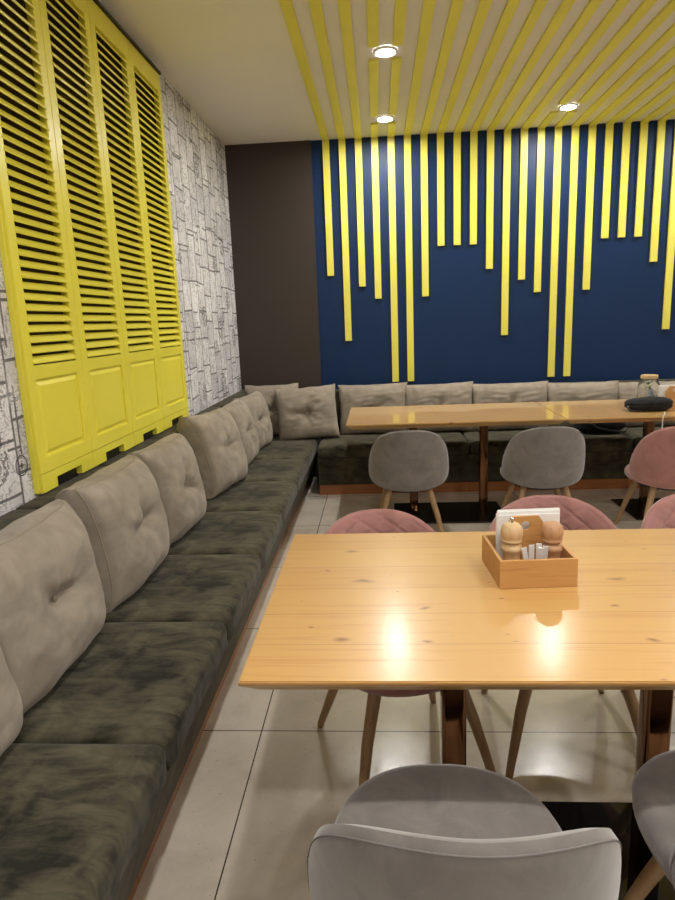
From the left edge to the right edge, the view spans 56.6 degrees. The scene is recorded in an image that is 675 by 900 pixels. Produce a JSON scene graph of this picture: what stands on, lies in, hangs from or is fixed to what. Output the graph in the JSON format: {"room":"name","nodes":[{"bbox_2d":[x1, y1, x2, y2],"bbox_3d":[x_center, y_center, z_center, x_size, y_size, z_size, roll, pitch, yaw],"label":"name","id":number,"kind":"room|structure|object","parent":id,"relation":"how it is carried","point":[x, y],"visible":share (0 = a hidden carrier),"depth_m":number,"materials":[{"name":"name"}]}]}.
{"room":"eatery","nodes":[
{"label":"eatery","id":0,"kind":"room"},
{"bbox_2d":[0,73,241,515],"bbox_3d":[-1.255,-0.304,1.516,0.102,3.019,8.843,-1,12,4],"label":"wall","id":1,"kind":"structure","parent":0,"point":[196,160],"depth_m":4.47,"materials":[{"name":"paper"}]},
{"bbox_2d":[0,0,93,493],"bbox_3d":[-1.143,-0.886,2.354,0.038,2.096,0.440,-1,12,4],"label":"shutter","id":2,"kind":"object","parent":1,"relation":"attached to","point":[34,252],"visible":1,"depth_m":2.37,"materials":[{"name":"yellow paint"}]},
{"bbox_2d":[51,467,77,489],"bbox_3d":[-1.119,0.105,2.564,0.005,0.070,0.230,-1,12,4],"label":"socket","id":3,"kind":"object","parent":2,"relation":"attached to","point":[72,473],"depth_m":2.59,"materials":[{"name":"black plastic"}]},
{"bbox_2d":[38,0,133,466],"bbox_3d":[-1.115,-0.979,2.800,0.038,2.096,0.466,-1,12,4],"label":"shutter","id":4,"kind":"object","parent":1,"relation":"attached to","point":[65,25],"visible":0.93,"depth_m":2.80,"materials":[{"name":"yellow paint"}]},
{"bbox_2d":[87,0,164,445],"bbox_3d":[-1.086,-1.075,3.259,0.038,2.096,0.469,-1,12,4],"label":"shutter","id":5,"kind":"object","parent":1,"relation":"attached to","point":[109,45],"visible":0.93,"depth_m":3.25,"materials":[{"name":"yellow paint"}]},
{"bbox_2d":[127,39,188,429],"bbox_3d":[-1.057,-1.173,3.731,0.038,2.096,0.491,-1,12,4],"label":"shutter","id":6,"kind":"object","parent":1,"relation":"attached to","point":[145,81],"visible":0.93,"depth_m":3.73,"materials":[{"name":"yellow paint"}]},
{"bbox_2d":[98,0,674,144],"bbox_3d":[2.142,-1.917,0.966,7.033,0.100,9.043,-1,12,4],"label":"ceiling","id":7,"kind":"structure","parent":0,"point":[234,62],"depth_m":3.84,"materials":[{"name":"paint"}]},
{"bbox_2d":[279,0,328,140],"bbox_3d":[-0.225,-2.294,3.531,0.060,0.016,3.919,-1,12,4],"label":"batten","id":8,"kind":"object","parent":7,"relation":"attached to","point":[288,11],"visible":1,"depth_m":3.75,"materials":[{"name":"yellow paint"}]},
{"bbox_2d":[308,0,344,139],"bbox_3d":[-0.084,-2.297,3.521,0.060,0.016,3.919,-1,12,4],"label":"batten","id":9,"kind":"object","parent":7,"relation":"attached to","point":[316,9],"visible":1,"depth_m":3.77,"materials":[{"name":"yellow paint"}]},
{"bbox_2d":[337,0,360,138],"bbox_3d":[0.058,-2.301,3.512,0.060,0.016,3.919,-1,12,4],"label":"batten","id":10,"kind":"object","parent":7,"relation":"attached to","point":[344,7],"visible":1,"depth_m":3.77,"materials":[{"name":"yellow paint"}]},
{"bbox_2d":[367,0,378,47],"bbox_3d":[0.142,-2.116,2.599,0.060,0.016,2.070,-1,12,4],"label":"batten","id":11,"kind":"object","parent":7,"relation":"attached to","point":[372,5],"visible":1,"depth_m":3.31,"materials":[{"name":"yellow paint"}]},
{"bbox_2d":[368,58,377,116],"bbox_3d":[0.251,-2.476,4.326,0.060,0.016,1.065,-1,12,4],"label":"batten","id":12,"kind":"object","parent":7,"relation":"attached to","point":[373,63],"visible":1,"depth_m":4.22,"materials":[{"name":"yellow paint"}]},
{"bbox_2d":[389,57,401,115],"bbox_3d":[0.392,-2.480,4.316,0.060,0.016,1.065,-1,12,4],"label":"batten","id":13,"kind":"object","parent":7,"relation":"attached to","point":[396,61],"visible":1,"depth_m":4.20,"materials":[{"name":"yellow paint"}]},
{"bbox_2d":[393,0,406,45],"bbox_3d":[0.284,-2.119,2.589,0.060,0.016,2.070,-1,12,4],"label":"batten","id":14,"kind":"object","parent":7,"relation":"attached to","point":[400,5],"visible":1,"depth_m":3.31,"materials":[{"name":"yellow paint"}]},
{"bbox_2d":[404,0,435,135],"bbox_3d":[0.482,-2.311,3.483,0.060,0.016,3.919,-1,12,4],"label":"batten","id":15,"kind":"object","parent":7,"relation":"attached to","point":[428,8],"visible":1,"depth_m":3.79,"materials":[{"name":"yellow paint"}]},
{"bbox_2d":[420,0,463,134],"bbox_3d":[0.623,-2.315,3.473,0.060,0.016,3.919,-1,12,4],"label":"batten","id":16,"kind":"object","parent":7,"relation":"attached to","point":[456,6],"visible":1,"depth_m":3.81,"materials":[{"name":"yellow paint"}]},
{"bbox_2d":[437,0,492,133],"bbox_3d":[0.765,-2.318,3.464,0.060,0.016,3.919,-1,12,4],"label":"batten","id":17,"kind":"object","parent":7,"relation":"attached to","point":[483,8],"visible":1,"depth_m":3.82,"materials":[{"name":"yellow paint"}]},
{"bbox_2d":[454,0,519,132],"bbox_3d":[0.906,-2.322,3.454,0.060,0.016,3.919,-1,12,4],"label":"batten","id":18,"kind":"object","parent":7,"relation":"attached to","point":[511,6],"visible":1,"depth_m":3.82,"materials":[{"name":"yellow paint"}]},
{"bbox_2d":[471,0,547,131],"bbox_3d":[1.048,-2.326,3.444,0.060,0.016,3.919,-1,12,4],"label":"batten","id":19,"kind":"object","parent":7,"relation":"attached to","point":[538,6],"visible":1,"depth_m":3.83,"materials":[{"name":"yellow paint"}]},
{"bbox_2d":[487,0,575,130],"bbox_3d":[1.189,-2.329,3.435,0.060,0.016,3.919,-1,12,4],"label":"batten","id":20,"kind":"object","parent":7,"relation":"attached to","point":[565,6],"visible":1,"depth_m":3.84,"materials":[{"name":"yellow paint"}]},
{"bbox_2d":[504,0,602,129],"bbox_3d":[1.330,-2.333,3.425,0.060,0.016,3.919,-1,12,4],"label":"batten","id":21,"kind":"object","parent":7,"relation":"attached to","point":[592,6],"visible":1,"depth_m":3.85,"materials":[{"name":"yellow paint"}]},
{"bbox_2d":[521,0,629,128],"bbox_3d":[1.472,-2.336,3.416,0.060,0.016,3.919,-1,12,4],"label":"batten","id":22,"kind":"object","parent":7,"relation":"attached to","point":[619,5],"visible":1,"depth_m":3.86,"materials":[{"name":"yellow paint"}]},
{"bbox_2d":[558,0,656,104],"bbox_3d":[1.595,-2.279,3.113,0.060,0.016,3.320,-1,12,4],"label":"batten","id":23,"kind":"object","parent":7,"relation":"attached to","point":[645,6],"visible":1,"depth_m":3.74,"materials":[{"name":"yellow paint"}]},
{"bbox_2d":[572,23,674,125],"bbox_3d":[1.896,-2.347,3.387,0.060,0.016,3.919,-1,12,4],"label":"batten","id":24,"kind":"object","parent":7,"relation":"attached to","point":[670,32],"visible":1,"depth_m":4.15,"materials":[{"name":"yellow paint"}]},
{"bbox_2d":[577,0,674,103],"bbox_3d":[1.736,-2.282,3.104,0.060,0.016,3.320,-1,12,4],"label":"batten","id":25,"kind":"object","parent":7,"relation":"attached to","point":[669,8],"visible":1,"depth_m":3.77,"materials":[{"name":"yellow paint"}]},
{"bbox_2d":[590,45,674,124],"bbox_3d":[2.038,-2.350,3.377,0.060,0.016,3.919,-1,12,4],"label":"batten","id":26,"kind":"object","parent":7,"relation":"attached to","point":[670,54],"visible":1,"depth_m":4.38,"materials":[{"name":"yellow paint"}]},
{"bbox_2d":[607,65,674,123],"bbox_3d":[2.179,-2.354,3.367,0.060,0.016,3.919,-1,12,4],"label":"batten","id":27,"kind":"object","parent":7,"relation":"attached to","point":[671,71],"visible":1,"depth_m":4.59,"materials":[{"name":"yellow paint"}]},
{"bbox_2d":[132,476,674,899],"bbox_3d":[2.262,1.135,1.595,7.033,0.100,9.043,-1,12,4],"label":"floor","id":28,"kind":"structure","parent":0,"point":[261,778],"depth_m":2.15,"materials":[{"name":"tile"}]},
{"bbox_2d":[0,743,166,899],"bbox_3d":[-0.818,0.822,1.301,0.742,0.868,0.657,-1,12,4],"label":"bench section","id":29,"kind":"object","parent":28,"relation":"on","point":[77,821],"visible":1,"depth_m":1.37,"materials":[{"name":"green fabric"}]},
{"bbox_2d":[0,646,22,755],"bbox_3d":[-0.940,0.573,1.349,0.286,0.463,0.557,-2,12,3],"label":"throw pillow","id":30,"kind":"object","parent":29,"relation":"on","point":[11,706],"visible":1,"depth_m":1.52,"materials":[{"name":"beige fabric"}]},
{"bbox_2d":[0,509,227,883],"bbox_3d":[-0.777,0.688,1.944,0.743,0.868,0.657,-1,12,4],"label":"bench section","id":31,"kind":"object","parent":28,"relation":"on","point":[154,683],"visible":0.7,"depth_m":1.83,"materials":[{"name":"green fabric"}]},
{"bbox_2d":[0,499,105,713],"bbox_3d":[-0.927,0.457,1.883,0.298,0.473,0.598,-1,12,7],"label":"throw pillow","id":32,"kind":"object","parent":31,"relation":"on","point":[52,601],"visible":0.95,"depth_m":1.79,"materials":[{"name":"beige fabric"}]},
{"bbox_2d":[13,622,227,767],"bbox_3d":[-0.722,0.721,1.946,0.636,0.109,0.655,-1,12,4],"label":"seat cushion","id":33,"kind":"object","parent":31,"relation":"on","point":[135,682],"depth_m":1.82,"materials":[{"name":"green fabric"}]},
{"bbox_2d":[15,466,260,727],"bbox_3d":[-0.737,0.554,2.587,0.743,0.868,0.657,-1,12,4],"label":"bench section","id":34,"kind":"object","parent":28,"relation":"on","point":[183,588],"visible":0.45,"depth_m":2.47,"materials":[{"name":"green fabric"}]},
{"bbox_2d":[55,455,169,612],"bbox_3d":[-0.895,0.316,2.542,0.330,0.482,0.578,-2,12,1],"label":"throw pillow","id":35,"kind":"object","parent":34,"relation":"on","point":[120,508],"visible":0.74,"depth_m":2.35,"materials":[{"name":"beige fabric"}]},
{"bbox_2d":[105,554,260,639],"bbox_3d":[-0.682,0.586,2.589,0.636,0.108,0.655,-1,12,4],"label":"seat cushion","id":36,"kind":"object","parent":34,"relation":"on","point":[183,588],"depth_m":2.47,"materials":[{"name":"green fabric"}]},
{"bbox_2d":[98,439,281,639],"bbox_3d":[-0.696,0.420,3.230,0.742,0.868,0.657,-1,12,4],"label":"bench section","id":37,"kind":"object","parent":28,"relation":"on","point":[231,532],"visible":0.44,"depth_m":3.13,"materials":[{"name":"green fabric"}]},
{"bbox_2d":[126,433,206,544],"bbox_3d":[-0.856,0.193,3.141,0.304,0.478,0.516,-1,12,8],"label":"throw pillow","id":38,"kind":"object","parent":37,"relation":"on","point":[171,460],"visible":0.66,"depth_m":3.00,"materials":[{"name":"beige fabric"}]},
{"bbox_2d":[167,511,281,568],"bbox_3d":[-0.642,0.452,3.232,0.635,0.109,0.655,-1,12,4],"label":"seat cushion","id":39,"kind":"object","parent":37,"relation":"on","point":[231,532],"depth_m":3.12,"materials":[{"name":"green fabric"}]},
{"bbox_2d":[149,424,296,582],"bbox_3d":[-0.656,0.285,3.873,0.742,0.868,0.657,-1,12,4],"label":"bench section","id":40,"kind":"object","parent":28,"relation":"on","point":[279,496],"visible":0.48,"depth_m":3.76,"materials":[{"name":"green fabric"}]},
{"bbox_2d":[206,481,296,523],"bbox_3d":[-0.602,0.317,3.875,0.635,0.110,0.655,-1,12,4],"label":"seat cushion","id":41,"kind":"object","parent":40,"relation":"on","point":[279,496],"depth_m":3.76,"materials":[{"name":"green fabric"}]},
{"bbox_2d":[195,406,307,542],"bbox_3d":[-0.616,0.151,4.516,0.743,0.868,0.657,-1,12,4],"label":"bench section","id":42,"kind":"object","parent":28,"relation":"on","point":[295,470],"visible":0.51,"depth_m":4.45,"materials":[{"name":"green fabric"}]},
{"bbox_2d":[177,408,247,498],"bbox_3d":[-0.785,0.002,4.004,0.329,0.525,0.613,0,12,12],"label":"throw pillow","id":43,"kind":"object","parent":42,"relation":"on","point":[214,437],"visible":0.9,"depth_m":3.77,"materials":[{"name":"beige fabric"}]},
{"bbox_2d":[222,399,258,464],"bbox_3d":[-0.750,-0.120,4.673,0.280,0.464,0.518,-2,12,2],"label":"throw pillow","id":44,"kind":"object","parent":42,"relation":"on","point":[240,412],"visible":0.48,"depth_m":4.55,"materials":[{"name":"beige fabric"}]},
{"bbox_2d":[238,459,307,491],"bbox_3d":[-0.561,0.184,4.518,0.636,0.109,0.655,-1,12,4],"label":"seat cushion","id":45,"kind":"object","parent":42,"relation":"on","point":[295,470],"depth_m":4.43,"materials":[{"name":"green fabric"}]},
{"bbox_2d":[210,389,320,511],"bbox_3d":[-0.559,-0.039,5.429,0.742,0.868,1.209,-1,12,4],"label":"bench section","id":46,"kind":"object","parent":28,"relation":"on","point":[306,449],"visible":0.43,"depth_m":5.18,"materials":[{"name":"green fabric"}]},
{"bbox_2d":[230,391,272,448],"bbox_3d":[-0.713,-0.229,5.197,0.259,0.463,0.495,1,12,14],"label":"throw pillow","id":47,"kind":"object","parent":46,"relation":"on","point":[256,402],"visible":0.54,"depth_m":5.15,"materials":[{"name":"beige fabric"}]},
{"bbox_2d":[245,383,297,434],"bbox_3d":[-0.596,-0.365,5.789,0.494,0.482,0.251,-3,12,-3],"label":"throw pillow","id":48,"kind":"object","parent":46,"relation":"on","point":[267,391],"visible":0.31,"depth_m":5.69,"materials":[{"name":"beige fabric"}]},
{"bbox_2d":[253,435,320,468],"bbox_3d":[-0.504,-0.007,5.431,0.635,0.109,1.207,-1,12,4],"label":"seat cushion","id":49,"kind":"object","parent":46,"relation":"on","point":[306,449],"depth_m":5.16,"materials":[{"name":"green fabric"}]},
{"bbox_2d":[274,384,339,439],"bbox_3d":[-0.271,-0.329,5.589,0.570,0.498,0.260,-2,12,-1],"label":"throw pillow","id":50,"kind":"object","parent":46,"relation":"on","point":[308,412],"visible":1,"depth_m":5.49,"materials":[{"name":"beige fabric"}]},
{"bbox_2d":[317,389,385,494],"bbox_3d":[0.152,-0.087,5.597,0.610,0.840,0.747,-1,12,4],"label":"bench section","id":51,"kind":"object","parent":28,"relation":"on","point":[343,461],"visible":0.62,"depth_m":5.34,"materials":[{"name":"green fabric"}]},
{"bbox_2d":[317,433,385,457],"bbox_3d":[0.149,-0.057,5.549,0.608,0.109,0.640,-1,12,4],"label":"seat cushion","id":52,"kind":"object","parent":51,"relation":"on","point":[352,445],"depth_m":5.26,"materials":[{"name":"green fabric"}]},
{"bbox_2d":[338,382,406,434],"bbox_3d":[0.326,-0.373,5.703,0.634,0.469,0.237,-2,12,2],"label":"throw pillow","id":53,"kind":"object","parent":51,"relation":"on","point":[393,394],"visible":0.63,"depth_m":5.61,"materials":[{"name":"beige fabric"}]},
{"bbox_2d":[317,509,495,785],"bbox_3d":[0.205,0.655,2.097,0.538,0.798,0.573,-7,12,-20],"label":"dining chair","id":54,"kind":"object","parent":28,"relation":"on","point":[371,520],"visible":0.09,"depth_m":2.18,"materials":[{"name":"pink fabric"}]},
{"bbox_2d":[368,430,448,531],"bbox_3d":[0.489,0.203,4.264,0.530,0.786,0.619,0,12,10],"label":"dining chair","id":55,"kind":"object","parent":28,"relation":"on","point":[409,461],"visible":0.99,"depth_m":3.99,"materials":[{"name":"grey fabric"}]},
{"bbox_2d":[392,430,469,492],"bbox_3d":[0.786,-0.103,5.554,0.658,0.840,0.747,-1,12,4],"label":"bench section","id":56,"kind":"object","parent":28,"relation":"on","point":[457,480],"visible":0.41,"depth_m":5.28,"materials":[{"name":"green fabric"}]},
{"bbox_2d":[406,381,472,431],"bbox_3d":[0.915,-0.381,5.662,0.635,0.456,0.238,-1,12,6],"label":"throw pillow","id":57,"kind":"object","parent":56,"relation":"on","point":[450,393],"visible":0.53,"depth_m":5.56,"materials":[{"name":"beige fabric"}]},
{"bbox_2d":[433,431,468,454],"bbox_3d":[0.783,-0.072,5.506,0.656,0.108,0.640,-1,12,4],"label":"seat cushion","id":58,"kind":"object","parent":56,"relation":"on","point":[456,444],"depth_m":5.21,"materials":[{"name":"green fabric"}]},
{"bbox_2d":[238,528,674,899],"bbox_3d":[0.563,0.733,1.744,1.452,0.756,0.898,-1,12,4],"label":"dining table","id":59,"kind":"object","parent":28,"relation":"on","point":[424,610],"visible":0.57,"depth_m":1.55,"materials":[{"name":"brown wood"}]},
{"bbox_2d":[482,515,577,588],"bbox_3d":[0.529,0.266,1.747,0.205,0.158,0.212,-2,12,1],"label":"tray","id":60,"kind":"object","parent":59,"relation":"on","point":[562,571],"visible":0.72,"depth_m":1.66,"materials":[{"name":"brown wood"}]},
{"bbox_2d":[500,517,522,559],"bbox_3d":[0.478,0.262,1.723,0.060,0.162,0.060,-1,12,4],"label":"pepper mill","id":61,"kind":"object","parent":60,"relation":"in","point":[511,532],"visible":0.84,"depth_m":1.70,"materials":[{"name":"brown wood"}]},
{"bbox_2d":[495,508,559,558],"bbox_3d":[0.547,0.245,1.804,0.187,0.157,0.038,-2,12,0],"label":"napkin stack","id":62,"kind":"object","parent":60,"relation":"on","point":[546,514],"visible":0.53,"depth_m":1.78,"materials":[{"name":"white paper"}]},
{"bbox_2d":[540,521,563,558],"bbox_3d":[0.586,0.267,1.717,0.060,0.146,0.060,-1,12,4],"label":"pepper mill","id":63,"kind":"object","parent":60,"relation":"in","point":[552,532],"visible":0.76,"depth_m":1.69,"materials":[{"name":"brown wood"}]},
{"bbox_2d":[346,402,566,523],"bbox_3d":[0.850,0.087,4.826,1.504,0.756,0.889,-1,12,4],"label":"dining table","id":64,"kind":"object","parent":28,"relation":"on","point":[485,415],"visible":0.94,"depth_m":4.67,"materials":[{"name":"brown wood"}]},
{"bbox_2d":[307,764,621,899],"bbox_3d":[0.214,0.847,1.197,0.530,0.786,0.619,-3,12,-2],"label":"dining chair","id":65,"kind":"object","parent":28,"relation":"on","point":[418,831],"visible":1,"depth_m":0.90,"materials":[{"name":"grey fabric"}]},
{"bbox_2d":[460,429,533,491],"bbox_3d":[1.445,-0.120,5.509,0.658,0.840,0.747,-1,12,4],"label":"bench section","id":66,"kind":"object","parent":28,"relation":"on","point":[498,440],"visible":0.36,"depth_m":5.27,"materials":[{"name":"green fabric"}]},
{"bbox_2d":[461,429,527,453],"bbox_3d":[1.442,-0.090,5.461,0.656,0.110,0.640,-1,12,4],"label":"seat cushion","id":67,"kind":"object","parent":66,"relation":"on","point":[498,440],"depth_m":5.25,"materials":[{"name":"green fabric"}]},
{"bbox_2d":[472,381,547,430],"bbox_3d":[1.538,-0.389,5.619,0.688,0.435,0.241,-2,12,0],"label":"throw pillow","id":68,"kind":"object","parent":66,"relation":"on","point":[530,391],"visible":0.45,"depth_m":5.52,"materials":[{"name":"beige fabric"}]},
{"bbox_2d":[500,426,584,509],"bbox_3d":[1.362,0.181,4.205,0.530,0.786,0.619,0,12,10],"label":"dining chair","id":69,"kind":"object","parent":28,"relation":"on","point":[540,458],"visible":0.96,"depth_m":3.93,"materials":[{"name":"grey fabric"}]},
{"bbox_2d":[481,495,638,779],"bbox_3d":[0.777,0.615,2.184,0.538,0.798,0.573,0,12,9],"label":"dining chair","id":70,"kind":"object","parent":28,"relation":"on","point":[575,514],"visible":0.16,"depth_m":2.29,"materials":[{"name":"pink fabric"}]},
{"bbox_2d":[557,381,632,489],"bbox_3d":[2.103,-0.137,5.464,0.658,0.840,0.747,-1,12,4],"label":"bench section","id":71,"kind":"object","parent":28,"relation":"on","point":[607,456],"visible":0.35,"depth_m":5.17,"materials":[{"name":"green fabric"}]},
{"bbox_2d":[547,380,618,427],"bbox_3d":[2.166,-0.399,5.579,0.640,0.417,0.239,-1,12,7],"label":"throw pillow","id":72,"kind":"object","parent":71,"relation":"on","point":[608,390],"visible":0.41,"depth_m":5.48,"materials":[{"name":"beige fabric"}]},
{"bbox_2d":[573,422,628,433],"bbox_3d":[2.234,-0.222,5.334,0.424,0.151,0.265,-2,12,1],"label":"handbag","id":73,"kind":"object","parent":71,"relation":"on","point":[593,428],"visible":0.49,"depth_m":5.24,"materials":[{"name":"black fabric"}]},
{"bbox_2d":[581,432,632,450],"bbox_3d":[2.100,-0.105,5.416,0.656,0.108,0.640,-1,12,4],"label":"seat cushion","id":74,"kind":"object","parent":71,"relation":"on","point":[616,441],"depth_m":5.11,"materials":[{"name":"green fabric"}]},
{"bbox_2d":[535,399,674,519],"bbox_3d":[2.542,0.044,4.711,1.881,0.756,0.889,-1,12,4],"label":"dining table","id":75,"kind":"object","parent":28,"relation":"on","point":[588,411],"visible":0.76,"depth_m":4.55,"materials":[{"name":"brown wood"}]},
{"bbox_2d":[624,396,672,411],"bbox_3d":[2.222,-0.333,4.483,0.322,0.096,0.203,-1,12,7],"label":"pouch","id":76,"kind":"object","parent":75,"relation":"on","point":[652,403],"visible":1,"depth_m":4.41,"materials":[{"name":"black fabric"}]},
{"bbox_2d":[614,426,674,524],"bbox_3d":[2.131,0.184,4.047,0.530,0.786,0.564,-2,12,0],"label":"dining chair","id":77,"kind":"object","parent":28,"relation":"on","point":[651,465],"visible":0.99,"depth_m":3.86,"materials":[{"name":"pink fabric"}]},
{"bbox_2d":[619,379,674,488],"bbox_3d":[2.761,-0.153,5.419,0.658,0.840,0.748,-1,12,4],"label":"bench section","id":78,"kind":"object","parent":28,"relation":"on","point":[634,432],"visible":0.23,"depth_m":5.34,"materials":[{"name":"green fabric"}]},
{"bbox_2d":[619,426,671,448],"bbox_3d":[2.758,-0.122,5.371,0.656,0.109,0.640,-1,12,4],"label":"seat cushion","id":79,"kind":"object","parent":78,"relation":"on","point":[634,432],"depth_m":5.31,"materials":[{"name":"green fabric"}]},
{"bbox_2d":[617,381,674,426],"bbox_3d":[2.767,-0.407,5.539,0.642,0.405,0.232,-1,12,6],"label":"throw pillow","id":80,"kind":"object","parent":78,"relation":"on","point":[626,390],"visible":0.3,"depth_m":5.47,"materials":[{"name":"beige fabric"}]},
{"bbox_2d":[620,494,674,692],"bbox_3d":[1.315,0.601,2.147,0.538,0.798,0.573,0,12,9],"label":"dining chair","id":81,"kind":"object","parent":28,"relation":"on","point":[661,515],"visible":0.12,"depth_m":2.28,"materials":[{"name":"pink fabric"}]},
{"bbox_2d":[623,750,674,899],"bbox_3d":[0.879,0.817,1.216,0.530,0.786,0.619,-1,12,7],"label":"dining chair","id":82,"kind":"object","parent":28,"relation":"on","point":[653,785],"visible":1,"depth_m":1.35,"materials":[{"name":"grey fabric"}]},
{"bbox_2d":[311,119,674,389],"bbox_3d":[2.476,-1.302,5.649,7.033,3.019,0.100,-1,12,4],"label":"wall","id":83,"kind":"structure","parent":0,"point":[618,333],"depth_m":5.61,"materials":[{"name":"blue paint"}]},
{"bbox_2d":[225,140,321,476],"bbox_3d":[-0.555,-1.214,5.798,0.761,3.018,0.016,-1,12,4],"label":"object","id":84,"kind":"structure","parent":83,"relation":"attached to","point":[270,185],"depth_m":5.69,"materials":[{"name":"brown paint"}]},
{"bbox_2d":[322,141,333,275],"bbox_3d":[-0.083,-2.140,5.572,0.060,1.147,0.022,-1,12,4],"label":"batten","id":85,"kind":"object","parent":83,"relation":"attached to","point":[325,144],"visible":0.97,"depth_m":5.56,"materials":[{"name":"yellow paint"}]},
{"bbox_2d":[338,140,351,340],"bbox_3d":[0.070,-1.857,5.622,0.060,1.733,0.022,-1,12,4],"label":"batten","id":86,"kind":"object","parent":83,"relation":"attached to","point":[341,143],"visible":0.97,"depth_m":5.61,"materials":[{"name":"yellow paint"}]},
{"bbox_2d":[355,138,365,286],"bbox_3d":[0.202,-2.096,5.564,0.060,1.252,0.022,-1,12,4],"label":"batten","id":87,"kind":"object","parent":83,"relation":"attached to","point":[358,142],"visible":0.99,"depth_m":5.55,"materials":[{"name":"yellow paint"}]},
{"bbox_2d":[371,138,381,298],"bbox_3d":[0.346,-2.045,5.566,0.060,1.365,0.022,-1,12,4],"label":"batten","id":88,"kind":"object","parent":83,"relation":"attached to","point":[374,141],"visible":0.93,"depth_m":5.55,"materials":[{"name":"yellow paint"}]},
{"bbox_2d":[387,137,398,381],"bbox_3d":[0.502,-1.677,5.633,0.060,2.124,0.022,-1,12,4],"label":"batten","id":89,"kind":"object","parent":83,"relation":"attached to","point":[390,140],"visible":0.99,"depth_m":5.61,"materials":[{"name":"yellow paint"}]},
{"bbox_2d":[404,136,413,380],"bbox_3d":[0.643,-1.680,5.623,0.060,2.124,0.022,-1,12,4],"label":"batten","id":90,"kind":"object","parent":83,"relation":"attached to","point":[407,139],"visible":0.96,"depth_m":5.60,"materials":[{"name":"yellow paint"}]},
{"bbox_2d":[420,135,428,296],"bbox_3d":[0.770,-2.057,5.536,0.060,1.362,0.022,-1,12,4],"label":"batten","id":91,"kind":"object","parent":83,"relation":"attached to","point":[423,138],"visible":0.96,"depth_m":5.52,"materials":[{"name":"yellow paint"}]},
{"bbox_2d":[437,134,444,245],"bbox_3d":[0.903,-2.271,5.483,0.060,0.931,0.022,-1,12,4],"label":"batten","id":92,"kind":"object","parent":83,"relation":"attached to","point":[440,137],"visible":0.97,"depth_m":5.47,"materials":[{"name":"yellow paint"}]},
{"bbox_2d":[453,133,460,244],"bbox_3d":[1.045,-2.275,5.474,0.060,0.931,0.022,-1,12,4],"label":"batten","id":93,"kind":"object","parent":83,"relation":"attached to","point":[456,136],"visible":0.98,"depth_m":5.46,"materials":[{"name":"yellow paint"}]},
{"bbox_2d":[470,131,477,244],"bbox_3d":[1.186,-2.278,5.464,0.060,0.931,0.022,-1,12,4],"label":"batten","id":94,"kind":"object","parent":83,"relation":"attached to","point":[473,135],"visible":0.98,"depth_m":5.45,"materials":[{"name":"yellow paint"}]},
{"bbox_2d":[486,131,493,268],"bbox_3d":[1.332,-2.176,5.476,0.060,1.147,0.022,-1,12,4],"label":"batten","id":95,"kind":"object","parent":83,"relation":"attached to","point":[490,134],"visible":0.98,"depth_m":5.46,"materials":[{"name":"yellow paint"}]},
{"bbox_2d":[501,130,510,334],"bbox_3d":[1.484,-1.893,5.526,0.060,1.733,0.022,-1,12,4],"label":"batten","id":96,"kind":"object","parent":83,"relation":"attached to","point":[507,133],"visible":0.97,"depth_m":5.51,"materials":[{"name":"yellow paint"}]},
{"bbox_2d":[518,129,527,279],"bbox_3d":[1.617,-2.132,5.468,0.060,1.252,0.022,-1,12,4],"label":"batten","id":97,"kind":"object","parent":83,"relation":"attached to","point":[524,132],"visible":0.96,"depth_m":5.46,"materials":[{"name":"yellow paint"}]},
{"bbox_2d":[534,128,544,291],"bbox_3d":[1.760,-2.080,5.469,0.060,1.365,0.022,-1,12,4],"label":"batten","id":98,"kind":"object","parent":83,"relation":"attached to","point":[540,131],"visible":0.96,"depth_m":5.46,"materials":[{"name":"yellow paint"}]},
{"bbox_2d":[547,127,561,376],"bbox_3d":[1.916,-1.712,5.536,0.060,2.124,0.022,-1,12,4],"label":"batten","id":99,"kind":"object","parent":83,"relation":"attached to","point":[557,130],"visible":0.96,"depth_m":5.51,"materials":[{"name":"yellow paint"}]},
{"bbox_2d":[563,126,578,375],"bbox_3d":[2.058,-1.716,5.527,0.060,2.124,0.022,-1,12,4],"label":"batten","id":100,"kind":"object","parent":83,"relation":"attached to","point":[574,129],"visible":0.97,"depth_m":5.51,"materials":[{"name":"yellow paint"}]},
{"bbox_2d":[582,124,596,289],"bbox_3d":[2.184,-2.092,5.440,0.060,1.362,0.022,-1,12,4],"label":"batten","id":101,"kind":"object","parent":83,"relation":"attached to","point":[592,128],"visible":0.98,"depth_m":5.43,"materials":[{"name":"yellow paint"}]},
{"bbox_2d":[601,123,613,238],"bbox_3d":[2.317,-2.307,5.387,0.060,0.931,0.022,-1,12,4],"label":"batten","id":102,"kind":"object","parent":83,"relation":"attached to","point":[609,127],"visible":0.98,"depth_m":5.38,"materials":[{"name":"yellow paint"}]},
{"bbox_2d":[617,122,630,237],"bbox_3d":[2.459,-2.310,5.378,0.060,0.931,0.022,-1,12,4],"label":"batten","id":103,"kind":"object","parent":83,"relation":"attached to","point":[626,134],"visible":0.98,"depth_m":5.37,"materials":[{"name":"yellow paint"}]},
{"bbox_2d":[634,121,647,236],"bbox_3d":[2.600,-2.314,5.368,0.060,0.931,0.022,-1,12,4],"label":"batten","id":104,"kind":"object","parent":83,"relation":"attached to","point":[643,137],"visible":0.97,"depth_m":5.36,"materials":[{"name":"yellow paint"}]},
{"bbox_2d":[649,120,665,261],"bbox_3d":[2.746,-2.212,5.380,0.060,1.147,0.022,-1,12,4],"label":"batten","id":105,"kind":"object","parent":83,"relation":"attached to","point":[661,125],"visible":0.96,"depth_m":5.37,"materials":[{"name":"yellow paint"}]},
{"bbox_2d":[662,129,674,328],"bbox_3d":[2.899,-1.929,5.430,0.060,1.733,0.022,-1,12,4],"label":"batten","id":106,"kind":"object","parent":83,"relation":"attached to","point":[671,224],"visible":1,"depth_m":5.47,"materials":[{"name":"yellow paint"}]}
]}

